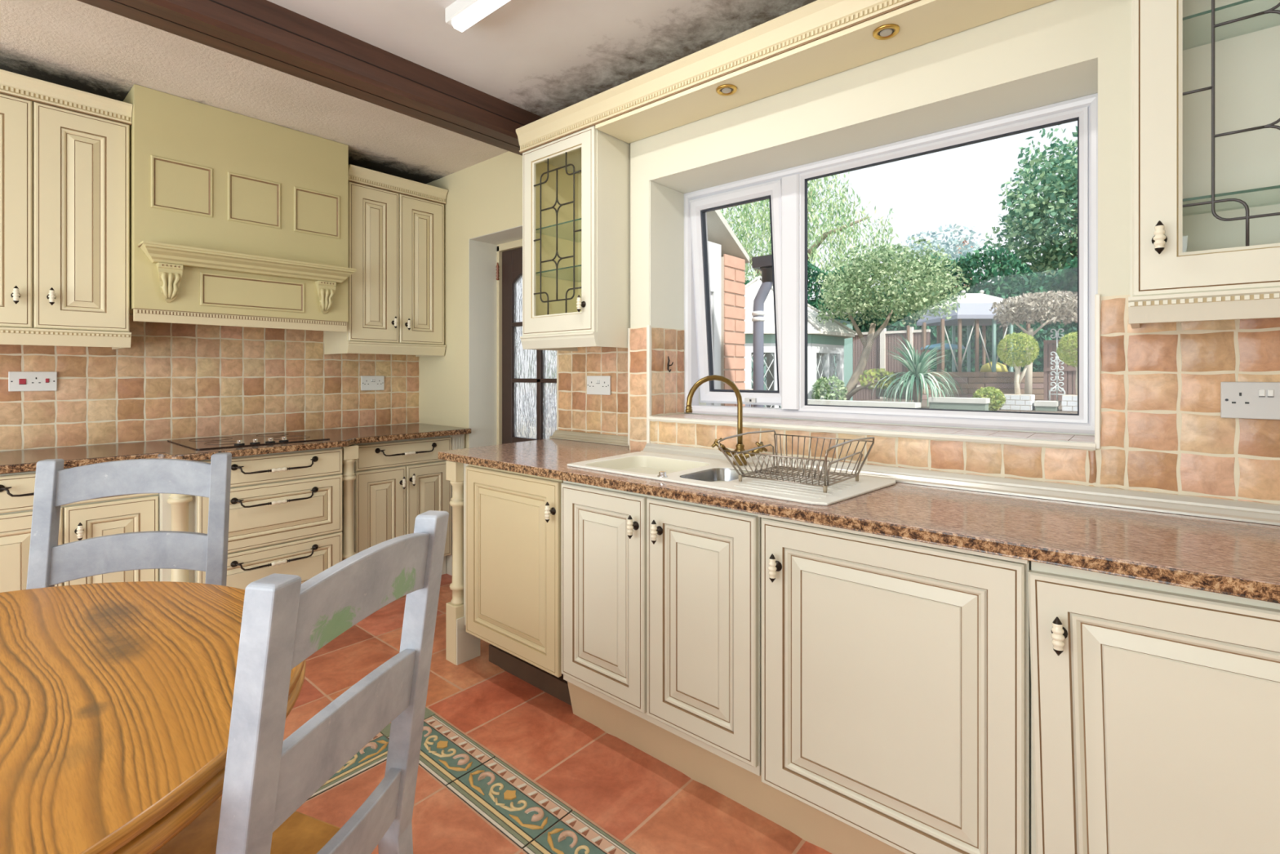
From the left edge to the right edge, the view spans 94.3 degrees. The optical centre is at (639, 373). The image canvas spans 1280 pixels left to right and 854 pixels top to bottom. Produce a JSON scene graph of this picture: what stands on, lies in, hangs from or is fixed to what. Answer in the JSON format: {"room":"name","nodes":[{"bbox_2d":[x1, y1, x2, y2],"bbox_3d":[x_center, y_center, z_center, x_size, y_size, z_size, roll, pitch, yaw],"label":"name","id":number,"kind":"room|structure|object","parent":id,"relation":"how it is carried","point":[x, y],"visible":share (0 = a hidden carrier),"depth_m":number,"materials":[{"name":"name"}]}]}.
{"room":"kitchen","nodes":[
{"label":"kitchen","id":0,"kind":"room"},
{"bbox_2d":[0,98,419,451],"bbox_3d":[-3.084,-0.025,2.463,0.210,2.550,5.140,0,0,41],"label":"wall","id":1,"kind":"structure","parent":0,"point":[174,380],"depth_m":3.16,"materials":[{"name":"beige tile"}]},
{"bbox_2d":[8,371,57,391],"bbox_3d":[-2.746,0.034,2.687,0.012,0.088,0.154,0,0,41],"label":"switch","id":2,"kind":"object","parent":1,"relation":"attached to","point":[17,380],"visible":1,"depth_m":2.68,"materials":[{"name":"white plastic"}]},
{"bbox_2d":[18,378,26,384],"bbox_3d":[-2.765,0.035,2.659,0.004,0.026,0.022,0,0,40],"label":"rocker switch","id":3,"kind":"object","parent":2,"relation":"attached to","point":[21,381],"depth_m":2.66,"materials":[{"name":"red plastic"}]},
{"bbox_2d":[0,69,133,349],"bbox_3d":[-2.625,-0.665,2.554,0.389,1.093,0.623,0,0,41],"label":"upper cabinet","id":4,"kind":"object","parent":1,"relation":"attached to","point":[64,171],"visible":1,"depth_m":2.52,"materials":[{"name":"beige paint"}]},
{"bbox_2d":[122,84,356,332],"bbox_3d":[-2.069,-0.767,3.108,0.515,1.061,0.937,0,0,41],"label":"hood","id":5,"kind":"object","parent":1,"relation":"attached to","point":[236,220],"visible":1,"depth_m":2.94,"materials":[{"name":"green paint"}]},
{"bbox_2d":[137,240,356,284],"bbox_3d":[-1.915,-0.543,2.981,0.116,0.077,0.920,0,0,40],"label":"mantel shelf","id":6,"kind":"object","parent":5,"relation":"attached to","point":[150,254],"depth_m":2.91,"materials":[{"name":"beige paint"}]},
{"bbox_2d":[360,375,384,390],"bbox_3d":[-1.739,0.060,3.866,0.012,0.094,0.150,0,0,41],"label":"wall socket","id":7,"kind":"object","parent":1,"relation":"attached to","point":[367,382],"visible":1,"depth_m":3.86,"materials":[{"name":"white plastic"}]},
{"bbox_2d":[324,164,448,356],"bbox_3d":[-1.597,-0.659,3.758,0.389,1.081,0.624,0,0,41],"label":"upper cabinet","id":8,"kind":"object","parent":1,"relation":"attached to","point":[396,239],"visible":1,"depth_m":3.62,"materials":[{"name":"beige paint"}]},
{"bbox_2d":[0,0,817,184],"bbox_3d":[-1.043,-1.350,0.588,5.750,0.100,5.340,0,0,41],"label":"ceiling","id":9,"kind":"structure","parent":0,"point":[542,58],"depth_m":2.43,"materials":[{"name":"white paint"}]},
{"bbox_2d":[76,0,542,155],"bbox_3d":[-2.020,-1.224,1.357,0.178,0.152,4.840,0,0,41],"label":"ceiling beam","id":10,"kind":"structure","parent":9,"relation":"attached to","point":[265,33],"depth_m":2.26,"materials":[{"name":"brown wood"}]},
{"bbox_2d":[444,0,510,31],"bbox_3d":[-0.216,-1.263,1.749,1.200,0.074,0.066,0,0,41],"label":"strip light","id":11,"kind":"object","parent":9,"relation":"attached to","point":[461,15],"visible":1,"depth_m":2.05,"materials":[{"name":"white plastic"}]},
{"bbox_2d":[419,151,627,448],"bbox_3d":[-0.651,-0.025,3.561,2.085,2.550,0.310,0,0,41],"label":"wall","id":12,"kind":"structure","parent":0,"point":[484,197],"depth_m":3.66,"materials":[{"name":"beige paint"}]},
{"bbox_2d":[468,225,556,448],"bbox_3d":[-0.669,0.201,3.570,0.834,2.098,0.279,0,0,41],"label":"door","id":13,"kind":"structure","parent":12,"relation":"attached to","point":[513,388],"depth_m":3.80,"materials":[{"name":"brown wood"}]},
{"bbox_2d":[586,375,610,395],"bbox_3d":[-0.208,0.057,2.970,0.162,0.094,0.012,0,0,41],"label":"wall socket","id":14,"kind":"object","parent":12,"relation":"attached to","point":[596,384],"visible":1,"depth_m":2.96,"materials":[{"name":"white plastic"}]},
{"bbox_2d":[220,573,831,853],"bbox_3d":[-1.010,1.303,0.626,5.750,0.134,5.440,0,0,41],"label":"floor","id":15,"kind":"structure","parent":0,"point":[507,766],"depth_m":1.83,"materials":[{"name":"tile"}]},
{"bbox_2d":[0,467,158,592],"bbox_3d":[-2.484,0.749,2.522,0.626,0.742,0.600,0,0,41],"label":"base cabinet","id":16,"kind":"object","parent":15,"relation":"on","point":[133,513],"visible":0.33,"depth_m":2.36,"materials":[{"name":"beige paint"}]},
{"bbox_2d":[0,422,471,474],"bbox_3d":[-1.954,0.356,3.051,0.751,0.032,2.162,0,0,41],"label":"countertop","id":17,"kind":"structure","parent":16,"relation":"on","point":[15,460],"depth_m":2.73,"materials":[{"name":"brown stone"}]},
{"bbox_2d":[167,431,329,449],"bbox_3d":[-2.000,0.326,3.043,0.555,0.027,0.570,0,0,41],"label":"cooktop","id":18,"kind":"object","parent":17,"relation":"in","point":[221,442],"visible":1,"depth_m":2.98,"materials":[{"name":"black glass"}]},
{"bbox_2d":[26,452,231,589],"bbox_3d":[-1.396,0.746,1.534,0.468,1.008,0.493,0,0,-19],"label":"chair","id":19,"kind":"object","parent":15,"relation":"on","point":[51,564],"visible":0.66,"depth_m":1.72,"materials":[{"name":"blue paint"}]},
{"bbox_2d":[0,581,306,853],"bbox_3d":[-1.148,0.870,0.796,1.220,0.760,1.220,0,0,41],"label":"dining table","id":20,"kind":"object","parent":15,"relation":"on","point":[116,698],"visible":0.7,"depth_m":0.87,"materials":[{"name":"orange wood"}]},
{"bbox_2d":[167,493,192,582],"bbox_3d":[-2.003,0.814,2.585,0.090,0.872,0.090,0,0,41],"label":"pillar","id":21,"kind":"structure","parent":15,"relation":"on","point":[179,502],"depth_m":2.56,"materials":[{"name":"beige paint"}]},
{"bbox_2d":[158,446,342,589],"bbox_3d":[-2.013,0.814,2.997,0.726,0.872,0.732,0,0,41],"label":"base cabinet","id":22,"kind":"object","parent":15,"relation":"on","point":[286,508],"visible":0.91,"depth_m":2.84,"materials":[{"name":"beige paint"}]},
{"bbox_2d":[153,510,448,853],"bbox_3d":[-0.626,0.750,0.944,0.492,1.000,0.410,0,0,12],"label":"chair","id":23,"kind":"object","parent":15,"relation":"on","point":[286,620],"visible":1,"depth_m":0.85,"materials":[{"name":"grey paint"}]},
{"bbox_2d":[341,444,358,559],"bbox_3d":[-1.537,0.814,3.130,0.075,0.872,0.075,0,0,41],"label":"pillar","id":24,"kind":"structure","parent":15,"relation":"on","point":[349,453],"depth_m":3.11,"materials":[{"name":"beige paint"}]},
{"bbox_2d":[341,434,464,575],"bbox_3d":[-1.529,0.814,3.640,0.626,0.872,0.700,0,0,41],"label":"base cabinet","id":25,"kind":"object","parent":15,"relation":"on","point":[396,482],"visible":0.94,"depth_m":3.40,"materials":[{"name":"beige paint"}]},
{"bbox_2d":[441,555,445,574],"bbox_3d":[-2.026,1.186,3.071,0.610,0.128,2.020,0,0,41],"label":"board","id":26,"kind":"object","parent":15,"relation":"on","point":[443,571],"visible":0.03,"depth_m":3.69,"materials":[{"name":"beige paint"}]},
{"bbox_2d":[445,460,479,665],"bbox_3d":[-0.600,0.814,2.774,0.138,0.872,0.598,0,0,41],"label":"pillar","id":27,"kind":"structure","parent":15,"relation":"on","point":[461,646],"depth_m":2.57,"materials":[{"name":"beige paint"}]},
{"bbox_2d":[466,464,571,705],"bbox_3d":[-0.349,0.814,2.508,0.588,0.872,0.599,0,0,41],"label":"base cabinet","id":28,"kind":"object","parent":15,"relation":"on","point":[513,519],"visible":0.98,"depth_m":2.29,"materials":[{"name":"beige paint"}]},
{"bbox_2d":[567,681,905,853],"bbox_3d":[0.808,1.173,1.288,2.845,0.154,0.015,0,0,41],"label":"board","id":29,"kind":"object","parent":15,"relation":"on","point":[740,784],"visible":0.6,"depth_m":1.75,"materials":[{"name":"beige wood"}]},
{"bbox_2d":[561,466,761,776],"bbox_3d":[0.181,0.737,2.055,0.790,0.717,0.599,0,0,41],"label":"base cabinet","id":30,"kind":"object","parent":29,"relation":"on","point":[661,597],"visible":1,"depth_m":1.80,"materials":[{"name":"beige paint"}]},
{"bbox_2d":[757,513,1031,853],"bbox_3d":[0.719,0.735,1.596,0.612,0.720,0.599,0,0,41],"label":"base cabinet","id":31,"kind":"object","parent":29,"relation":"on","point":[896,672],"visible":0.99,"depth_m":1.36,"materials":[{"name":"beige paint"}]},
{"bbox_2d":[1027,560,1279,853],"bbox_3d":[1.185,0.745,1.198,0.613,0.734,0.599,0,0,41],"label":"base cabinet","id":32,"kind":"object","parent":29,"relation":"on","point":[1155,707],"visible":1,"depth_m":1.08,"materials":[{"name":"beige paint"}]},
{"bbox_3d":[1.713,0.736,0.747,0.766,0.717,0.599,0,0,40],"label":"base cabinet","id":33,"kind":"object","parent":29,"relation":"on","visible":0},
{"bbox_2d":[438,430,1279,603],"bbox_3d":[0.690,0.336,1.735,3.605,0.072,0.732,0,0,41],"label":"countertop","id":34,"kind":"structure","parent":33,"relation":"on","point":[1238,558],"depth_m":1.42,"materials":[{"name":"brown stone"}]},
{"bbox_2d":[685,374,767,466],"bbox_3d":[0.315,0.168,2.166,0.289,0.328,0.145,0,0,9],"label":"mixer tap","id":35,"kind":"object","parent":34,"relation":"on","point":[740,446],"visible":0.86,"depth_m":2.15,"materials":[{"name":"gold metal"}]},
{"bbox_2d":[567,451,895,505],"bbox_3d":[0.251,0.410,2.021,1.067,0.188,0.475,0,0,41],"label":"sink","id":36,"kind":"object","parent":34,"relation":"in","point":[692,471],"visible":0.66,"depth_m":1.89,"materials":[{"name":"white ceramic"}]},
{"bbox_2d":[717,430,874,493],"bbox_3d":[0.490,0.262,1.848,0.351,0.140,0.371,0,0,41],"label":"dish rack","id":37,"kind":"object","parent":36,"relation":"on","point":[824,468],"visible":1,"depth_m":1.83,"materials":[{"name":"metal"}]},
{"bbox_2d":[627,0,1279,504],"bbox_3d":[1.332,-0.025,1.769,3.272,2.550,0.460,0,0,41],"label":"wall window","id":38,"kind":"structure","parent":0,"point":[1160,428],"depth_m":1.76,"materials":[{"name":"paint"}]},
{"bbox_2d":[520,125,630,351],"bbox_3d":[-0.274,-0.584,2.786,0.490,0.933,0.399,0,0,41],"label":"upper cabinet","id":39,"kind":"object","parent":38,"relation":"attached to","point":[576,186],"visible":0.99,"depth_m":2.66,"materials":[{"name":"beige paint"}]},
{"bbox_2d":[535,264,581,273],"bbox_3d":[-0.251,-0.478,2.811,0.449,0.006,0.310,0,0,40],"label":"glass shelf","id":40,"kind":"object","parent":39,"relation":"attached to","point":[536,271],"depth_m":2.75,"materials":[{"name":"white"}]},
{"bbox_2d":[535,217,581,230],"bbox_3d":[-0.251,-0.683,2.811,0.449,0.006,0.310,0,0,40],"label":"glass shelf","id":41,"kind":"object","parent":39,"relation":"attached to","point":[536,228],"depth_m":2.72,"materials":[{"name":"white"}]},
{"bbox_2d":[666,355,673,372],"bbox_3d":[0.136,-0.044,2.667,0.029,0.074,0.011,0,0,22],"label":"wall hook","id":42,"kind":"object","parent":38,"relation":"attached to","point":[668,361],"visible":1,"depth_m":2.67,"materials":[{"name":"brown metal"}]},
{"bbox_2d":[515,0,1053,153],"bbox_3d":[0.529,-1.095,2.012,2.730,0.121,0.243,0,0,41],"label":"pelmet","id":43,"kind":"object","parent":38,"relation":"attached to","point":[819,39],"depth_m":2.02,"materials":[{"name":"beige paint"}]},
{"bbox_2d":[715,84,737,95],"bbox_3d":[0.315,-1.030,2.158,0.076,0.008,0.076,0,0,41],"label":"recessed light","id":44,"kind":"object","parent":43,"relation":"attached to","point":[726,89],"visible":1,"depth_m":2.15,"materials":[{"name":"gold metal"}]},
{"bbox_2d":[872,23,899,39],"bbox_3d":[0.743,-1.030,1.792,0.076,0.008,0.076,0,0,41],"label":"recessed light","id":45,"kind":"object","parent":43,"relation":"attached to","point":[885,32],"visible":1,"depth_m":1.78,"materials":[{"name":"gold metal"}]},
{"bbox_2d":[684,93,1097,434],"bbox_3d":[0.835,-0.331,2.329,1.548,1.026,0.144,0,0,41],"label":"window","id":46,"kind":"structure","parent":38,"relation":"attached to","point":[785,189],"depth_m":2.41,"materials":[{"name":"white plastic"}]},
{"bbox_2d":[1128,0,1279,328],"bbox_3d":[1.376,-0.584,1.284,0.491,0.933,0.259,0,0,41],"label":"upper cabinet","id":47,"kind":"object","parent":38,"relation":"attached to","point":[1205,74],"visible":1,"depth_m":1.36,"materials":[{"name":"beige paint"}]},
{"bbox_2d":[1182,0,1253,20],"bbox_3d":[1.400,-0.803,1.310,0.450,0.006,0.170,0,0,40],"label":"glass shelf","id":48,"kind":"object","parent":47,"relation":"attached to","point":[1244,1],"depth_m":1.31,"materials":[{"name":"white"}]},
{"bbox_2d":[1182,185,1279,201],"bbox_3d":[1.400,-0.393,1.310,0.450,0.006,0.170,0,0,40],"label":"glass shelf","id":49,"kind":"object","parent":47,"relation":"attached to","point":[1271,198],"depth_m":1.32,"materials":[{"name":"white"}]},
{"bbox_2d":[1220,382,1279,419],"bbox_3d":[1.447,0.062,1.372,0.150,0.086,0.012,0,0,41],"label":"wall socket","id":50,"kind":"object","parent":38,"relation":"attached to","point":[1242,400],"visible":1,"depth_m":1.39,"materials":[{"name":"white plastic"}]},
{"bbox_2d":[1258,389,1265,396],"bbox_3d":[1.439,0.044,1.374,0.010,0.016,0.004,0,0,41],"label":"rocker switch","id":51,"kind":"object","parent":50,"relation":"attached to","point":[1261,392],"depth_m":1.37,"materials":[{"name":"white plastic"}]},
{"bbox_2d":[1267,389,1274,397],"bbox_3d":[1.450,0.045,1.365,0.010,0.018,0.004,0,0,40],"label":"rocker switch","id":52,"kind":"object","parent":50,"relation":"attached to","point":[1270,392],"depth_m":1.36,"materials":[{"name":"white plastic"}]},
{"label":"outside","id":53,"kind":"structure","parent":0,"visible":0},
{"bbox_3d":[11.500,1.475,18.084,22.000,0.150,37.560,0,0,40],"label":"floor","id":54,"kind":"structure","parent":53,"visible":0},
{"bbox_2d":[706,209,749,406],"bbox_3d":[0.292,0.100,3.460,0.350,2.600,0.758,0,0,41],"label":"house wing","id":55,"kind":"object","parent":54,"relation":"on","point":[727,258],"visible":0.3,"depth_m":3.48,"materials":[{"name":"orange brick"}]},
{"bbox_2d":[751,254,773,407],"bbox_3d":[0.784,0.345,3.605,0.210,2.110,0.110,0,0,41],"label":"downpipe","id":56,"kind":"object","parent":55,"relation":"attached to","point":[763,263],"visible":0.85,"depth_m":3.60,"materials":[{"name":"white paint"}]},
{"bbox_2d":[744,388,752,406],"bbox_3d":[-0.117,0.745,6.945,3.200,1.310,0.110,0,0,41],"label":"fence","id":57,"kind":"object","parent":54,"relation":"on","point":[746,405],"visible":0.02,"depth_m":5.92,"materials":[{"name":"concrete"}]},
{"bbox_2d":[744,275,856,408],"bbox_3d":[1.653,0.024,8.202,2.332,2.753,2.332,0,0,0],"label":"summerhouse","id":58,"kind":"structure","parent":54,"relation":"on","point":[825,341],"depth_m":7.44,"materials":[{"name":"wood"}]},
{"bbox_2d":[751,311,858,408],"bbox_3d":[2.898,0.120,10.938,1.900,2.560,1.500,0,0,41],"label":"garden shed","id":59,"kind":"object","parent":54,"relation":"on","point":[848,342],"visible":0.07,"depth_m":10.71,"materials":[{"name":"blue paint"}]},
{"bbox_2d":[720,172,898,293],"bbox_3d":[4.529,-3.443,18.487,4.541,9.714,6.676,0,0,-44],"label":"willow tree","id":60,"kind":"object","parent":54,"relation":"on","point":[812,251],"visible":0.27,"depth_m":17.39,"materials":[{"name":"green plant"}]},
{"bbox_2d":[807,399,920,408],"bbox_3d":[2.355,0.849,6.530,1.320,1.101,0.210,0,0,41],"label":"stone edging","id":61,"kind":"object","parent":54,"relation":"on","point":[816,402],"visible":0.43,"depth_m":6.36,"materials":[{"name":"white stone"}]},
{"bbox_2d":[853,326,930,400],"bbox_3d":[4.256,0.245,12.416,3.345,2.310,0.110,0,0,41],"label":"fence","id":62,"kind":"object","parent":54,"relation":"on","point":[884,340],"visible":0.13,"depth_m":11.85,"materials":[{"name":"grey wood"}]},
{"bbox_2d":[744,244,1077,372],"bbox_3d":[6.589,-0.474,13.326,9.836,5.219,1.374,0,0,41],"label":"conifer hedge","id":63,"kind":"object","parent":54,"relation":"on","point":[1067,279],"visible":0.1,"depth_m":12.28,"materials":[{"name":"green plant"}]},
{"bbox_2d":[892,223,985,285],"bbox_3d":[12.394,-2.356,24.881,3.771,7.512,2.995,0,0,41],"label":"bushy tree","id":64,"kind":"object","parent":54,"relation":"on","point":[953,251],"visible":0.3,"depth_m":24.18,"materials":[{"name":"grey plant"}]},
{"bbox_2d":[955,239,973,286],"bbox_3d":[19.101,-3.300,34.975,0.920,9.400,0.920,0,0,41],"label":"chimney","id":65,"kind":"object","parent":54,"relation":"on","point":[959,248],"visible":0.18,"depth_m":34.73,"materials":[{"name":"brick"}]},
{"bbox_2d":[983,124,1077,283],"bbox_3d":[11.567,-2.620,15.863,4.166,8.040,3.967,0,0,41],"label":"tree","id":66,"kind":"object","parent":54,"relation":"on","point":[1032,228],"visible":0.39,"depth_m":15.62,"materials":[{"name":"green plant"}]},
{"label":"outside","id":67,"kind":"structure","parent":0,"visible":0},
{"bbox_2d":[864,397,1077,413],"bbox_3d":[16.216,0.895,16.792,9.150,1.010,33.400,0,0,41],"label":"floor","id":68,"kind":"structure","parent":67,"point":[924,402],"depth_m":6.99,"materials":[{"name":"stone"}]},
{"bbox_2d":[811,374,847,399],"bbox_3d":[2.244,0.218,7.023,0.424,0.430,0.378,0,0,41],"label":"shrub","id":69,"kind":"object","parent":68,"relation":"on","point":[820,386],"visible":0.69,"depth_m":6.94,"materials":[{"name":"green plant"}]},
{"bbox_2d":[814,236,969,399],"bbox_3d":[2.977,-0.604,7.143,1.757,2.080,1.606,0,0,41],"label":"tree","id":70,"kind":"object","parent":68,"relation":"on","point":[888,267],"visible":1,"depth_m":6.91,"materials":[{"name":"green plant"}]},
{"bbox_2d":[871,333,967,408],"bbox_3d":[3.093,0.005,6.595,1.032,0.912,1.024,0,0,41],"label":"cordyline","id":71,"kind":"object","parent":68,"relation":"on","point":[917,366],"visible":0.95,"depth_m":6.52,"materials":[{"name":"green plant"}]},
{"bbox_2d":[928,396,990,410],"bbox_3d":[3.334,0.320,6.213,0.540,0.139,0.200,0,0,41],"label":"stone edging","id":72,"kind":"object","parent":68,"relation":"on","point":[942,402],"visible":0.82,"depth_m":6.13,"materials":[{"name":"white stone"}]},
{"bbox_2d":[875,372,1044,399],"bbox_3d":[5.142,0.180,9.570,2.096,0.419,1.550,0,0,0],"label":"wall","id":73,"kind":"structure","parent":68,"relation":"on","point":[1004,381],"depth_m":8.80,"materials":[{"name":"brown wood"}]},
{"bbox_2d":[920,342,965,350],"bbox_3d":[4.903,-0.266,9.621,0.680,0.470,0.680,0,0,41],"label":"covered table","id":74,"kind":"object","parent":73,"relation":"on","point":[931,347],"visible":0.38,"depth_m":9.42,"materials":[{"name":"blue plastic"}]},
{"bbox_2d":[906,289,1030,372],"bbox_3d":[5.277,-0.693,9.598,1.400,1.325,1.320,0,0,0],"label":"gazebo","id":75,"kind":"object","parent":73,"relation":"on","point":[973,310],"visible":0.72,"depth_m":9.09,"materials":[{"name":"fabric"}]},
{"bbox_2d":[979,361,1008,372],"bbox_3d":[5.545,-0.111,9.309,0.400,0.160,0.400,0,0,41],"label":"bundle","id":76,"kind":"object","parent":73,"relation":"on","point":[1000,367],"visible":0.69,"depth_m":9.20,"materials":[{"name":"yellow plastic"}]},
{"bbox_2d":[971,386,1005,410],"bbox_3d":[3.697,0.268,6.304,0.320,0.277,0.283,0,0,41],"label":"shrub","id":77,"kind":"object","parent":68,"relation":"on","point":[980,393],"visible":0.67,"depth_m":6.24,"materials":[{"name":"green plant"}]},
{"bbox_2d":[1000,394,1035,410],"bbox_3d":[4.108,0.307,6.456,0.280,0.164,0.276,0,0,41],"label":"brick planter","id":78,"kind":"object","parent":68,"relation":"on","point":[1013,402],"visible":0.92,"depth_m":6.34,"materials":[{"name":"white brick"}]},
{"bbox_2d":[996,332,1039,394],"bbox_3d":[4.107,-0.115,6.460,0.413,0.682,0.417,0,0,41],"label":"topiary","id":79,"kind":"object","parent":78,"relation":"on","point":[1017,363],"visible":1,"depth_m":6.41,"materials":[{"name":"green plant"}]},
{"bbox_2d":[988,289,1077,394],"bbox_3d":[5.399,-0.364,8.037,1.215,1.530,1.158,0,0,41],"label":"tree","id":80,"kind":"object","parent":68,"relation":"on","point":[1030,306],"visible":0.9,"depth_m":7.86,"materials":[{"name":"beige plant"}]},
{"bbox_2d":[1034,400,1059,411],"bbox_3d":[4.326,0.340,6.313,0.200,0.099,0.240,0,0,41],"label":"stone edging","id":81,"kind":"object","parent":68,"relation":"on","point":[1051,406],"visible":1,"depth_m":6.23,"materials":[{"name":"white stone"}]},
{"bbox_2d":[1048,328,1065,400],"bbox_3d":[5.479,-0.102,7.801,0.177,0.984,0.020,0,0,41],"label":"screen","id":82,"kind":"object","parent":68,"relation":"on","point":[1056,362],"visible":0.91,"depth_m":7.80,"materials":[{"name":"white metal"}]},
{"bbox_2d":[1043,339,1077,400],"bbox_3d":[6.295,-0.070,7.755,1.700,0.920,0.110,0,0,41],"label":"fence","id":83,"kind":"object","parent":68,"relation":"on","point":[1069,372],"visible":0.17,"depth_m":8.22,"materials":[{"name":"brown wood"}]},
{"bbox_2d":[1062,394,1077,411],"bbox_3d":[4.602,0.307,6.218,0.280,0.164,0.276,0,0,41],"label":"brick planter","id":84,"kind":"object","parent":68,"relation":"on","point":[1069,402],"visible":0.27,"depth_m":6.16,"materials":[{"name":"white brick"}]},
{"bbox_2d":[1056,331,1077,395],"bbox_3d":[4.601,-0.113,6.223,0.403,0.679,0.403,0,0,41],"label":"topiary","id":85,"kind":"object","parent":84,"relation":"on","point":[1066,358],"visible":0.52,"depth_m":6.22,"materials":[{"name":"green plant"}]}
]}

